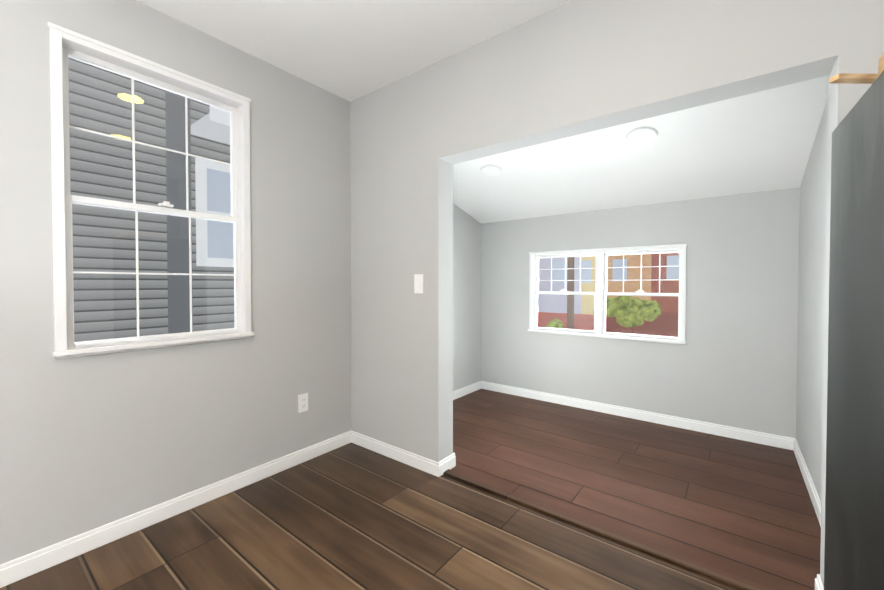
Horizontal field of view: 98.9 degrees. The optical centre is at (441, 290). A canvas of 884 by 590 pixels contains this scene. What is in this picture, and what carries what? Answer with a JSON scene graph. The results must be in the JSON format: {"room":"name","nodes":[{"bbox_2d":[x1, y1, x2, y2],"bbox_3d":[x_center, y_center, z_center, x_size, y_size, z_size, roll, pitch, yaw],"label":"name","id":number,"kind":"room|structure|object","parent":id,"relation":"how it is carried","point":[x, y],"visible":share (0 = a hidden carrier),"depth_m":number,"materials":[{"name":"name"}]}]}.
{"room":"kitchen","nodes":[
{"label":"kitchen","id":0,"kind":"room"},
{"bbox_2d":[0,0,480,564],"bbox_3d":[-1.460,-0.111,1.885,0.150,2.500,6.310,1,1,38],"label":"wall","id":1,"kind":"structure","parent":0,"point":[90,442],"depth_m":1.92,"materials":[{"name":"paint"}]},
{"bbox_2d":[47,22,254,358],"bbox_3d":[-1.395,-0.408,1.904,0.144,1.378,0.821,1,1,38],"label":"window","id":2,"kind":"structure","parent":1,"relation":"in","point":[64,44],"depth_m":1.82,"materials":[{"name":"plastic"}]},
{"bbox_2d":[0,430,351,587],"bbox_3d":[-1.949,1.109,1.139,0.014,0.086,4.200,1,1,38],"label":"baseboard","id":3,"kind":"structure","parent":1,"relation":"attached to","point":[22,567],"depth_m":1.82,"materials":[{"name":"white wood"}]},
{"bbox_2d":[298,393,307,412],"bbox_3d":[-0.911,0.740,2.482,0.009,0.116,0.070,1,1,38],"label":"electrical outlet plate","id":4,"kind":"object","parent":1,"relation":"attached to","point":[302,402],"visible":1,"depth_m":2.48,"materials":[{"name":"plastic"}]},
{"bbox_2d":[453,381,481,399],"bbox_3d":[-0.062,1.067,3.583,0.014,0.086,1.646,1,1,38],"label":"baseboard","id":5,"kind":"structure","parent":1,"relation":"attached to","point":[466,390],"depth_m":3.99,"materials":[{"name":"white wood"}]},
{"bbox_2d":[136,0,571,101],"bbox_3d":[-0.648,-1.381,0.093,3.600,0.100,4.500,1,1,38],"label":"ceiling","id":6,"kind":"structure","parent":0,"point":[349,50],"depth_m":1.98,"materials":[{"name":"paint"}]},
{"bbox_2d":[0,389,820,589],"bbox_3d":[-0.095,1.187,0.853,3.600,0.060,6.310,1,1,38],"label":"floor","id":7,"kind":"structure","parent":0,"point":[351,516],"depth_m":1.86,"materials":[{"name":"brown wood"}]},
{"bbox_2d":[443,469,770,589],"bbox_3d":[0.680,1.133,1.840,1.676,0.013,0.056,1,1,38],"label":"threshold","id":8,"kind":"object","parent":7,"relation":"on","point":[724,577],"visible":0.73,"depth_m":1.73,"materials":[{"name":"brown wood"}]},
{"bbox_2d":[824,71,883,589],"bbox_3d":[1.376,0.317,0.735,0.760,1.683,0.721,1,1,35],"label":"refrigerator","id":9,"kind":"object","parent":7,"relation":"on","point":[854,531],"visible":1,"depth_m":1.01,"materials":[{"name":"grey metal"}]},
{"bbox_2d":[829,73,878,83],"bbox_3d":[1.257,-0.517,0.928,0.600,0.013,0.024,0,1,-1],"label":"cutting board","id":10,"kind":"object","parent":9,"relation":"on","point":[849,78],"visible":1,"depth_m":0.92,"materials":[{"name":"brown wood"}]},
{"bbox_2d":[878,53,883,75],"bbox_3d":[1.216,-0.525,0.613,0.620,0.040,0.270,1,1,35],"label":"cutting board","id":11,"kind":"object","parent":9,"relation":"on","point":[881,65],"visible":0.86,"depth_m":0.89,"materials":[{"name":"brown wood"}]},
{"bbox_2d":[350,0,883,586],"bbox_3d":[0.681,-0.110,1.836,3.300,2.500,0.150,1,1,38],"label":"wall","id":12,"kind":"structure","parent":0,"point":[574,68],"depth_m":2.02,"materials":[{"name":"paint"}]},
{"bbox_2d":[351,431,439,476],"bbox_3d":[-0.340,1.085,2.541,0.820,0.086,0.014,1,1,38],"label":"baseboard","id":13,"kind":"structure","parent":12,"relation":"attached to","point":[427,465],"depth_m":2.50,"materials":[{"name":"white wood"}]},
{"bbox_2d":[414,274,423,293],"bbox_3d":[-0.147,-0.039,2.375,0.074,0.120,0.012,1,1,38],"label":"switch plate","id":14,"kind":"object","parent":12,"relation":"attached to","point":[418,283],"visible":1,"depth_m":2.37,"materials":[{"name":"plastic"}]},
{"bbox_2d":[439,453,455,475],"bbox_3d":[0.034,1.088,2.365,0.014,0.086,0.164,1,1,38],"label":"baseboard","id":15,"kind":"structure","parent":12,"relation":"attached to","point":[448,462],"depth_m":2.36,"materials":[{"name":"white wood"}]},
{"bbox_2d":[815,574,823,589],"bbox_3d":[1.350,1.105,1.344,0.014,0.086,0.184,1,1,38],"label":"baseboard","id":16,"kind":"structure","parent":12,"relation":"attached to","point":[818,584],"depth_m":1.39,"materials":[{"name":"white wood"}]},
{"bbox_2d":[481,187,799,437],"bbox_3d":[1.565,0.112,3.444,2.740,2.000,0.150,1,1,38],"label":"wall","id":17,"kind":"structure","parent":0,"point":[732,362],"depth_m":3.02,"materials":[{"name":"paint"}]},
{"bbox_2d":[528,244,686,344],"bbox_3d":[1.453,0.026,3.482,1.360,0.811,0.144,1,1,38],"label":"window","id":18,"kind":"structure","parent":17,"relation":"in","point":[600,293],"depth_m":3.44,"materials":[{"name":"plastic"}]},
{"bbox_2d":[481,381,795,449],"bbox_3d":[1.462,1.070,3.437,2.576,0.086,0.014,1,1,38],"label":"baseboard","id":19,"kind":"structure","parent":17,"relation":"attached to","point":[778,441],"depth_m":3.18,"materials":[{"name":"white wood"}]},
{"bbox_2d":[453,75,828,223],"bbox_3d":[1.058,-0.963,2.769,2.740,0.571,1.810,1,1,38],"label":"ceiling","id":20,"kind":"structure","parent":0,"point":[761,141],"depth_m":2.61,"materials":[{"name":"paint"}]},
{"bbox_2d":[481,164,501,176],"bbox_3d":[0.398,-0.959,3.043,0.176,0.012,0.176,1,-13,38],"label":"recessed light","id":21,"kind":"object","parent":20,"relation":"in","point":[490,170],"visible":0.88,"depth_m":3.03,"materials":[{"name":"white plastic"}]},
{"bbox_2d":[626,127,657,144],"bbox_3d":[1.242,-0.955,2.353,0.176,0.012,0.176,1,-13,38],"label":"recessed light","id":22,"kind":"object","parent":20,"relation":"in","point":[641,135],"visible":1,"depth_m":2.34,"materials":[{"name":"white plastic"}]},
{"bbox_2d":[796,98,827,499],"bbox_3d":[2.038,-0.062,1.933,0.150,2.400,1.660,1,1,38],"label":"wall","id":23,"kind":"structure","parent":0,"point":[811,306],"depth_m":2.14,"materials":[{"name":"paint"}]},
{"bbox_2d":[793,439,820,526],"bbox_3d":[1.979,1.094,2.011,0.014,0.086,1.612,1,1,38],"label":"baseboard","id":24,"kind":"structure","parent":23,"relation":"attached to","point":[812,492],"depth_m":2.13,"materials":[{"name":"white wood"}]},
{"bbox_2d":[820,75,829,576],"bbox_3d":[1.441,-0.052,1.357,0.090,2.400,0.021,1,1,38],"label":"wall","id":25,"kind":"structure","parent":0,"point":[824,326],"depth_m":1.39,"materials":[{"name":"paint"}]},
{"label":"outside","id":26,"kind":"structure","parent":0,"visible":0},
{"bbox_2d":[68,57,233,341],"bbox_3d":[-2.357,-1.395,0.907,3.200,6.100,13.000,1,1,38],"label":"window glass","id":27,"kind":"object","parent":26,"point":[215,183],"depth_m":3.11,"materials":[{"name":"clear glass"}]},
{"bbox_2d":[538,252,678,336],"bbox_3d":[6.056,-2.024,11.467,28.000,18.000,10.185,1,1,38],"label":"window glass","id":28,"kind":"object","parent":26,"point":[663,329],"depth_m":12.01,"materials":[{"name":"clear glass"}]}
]}

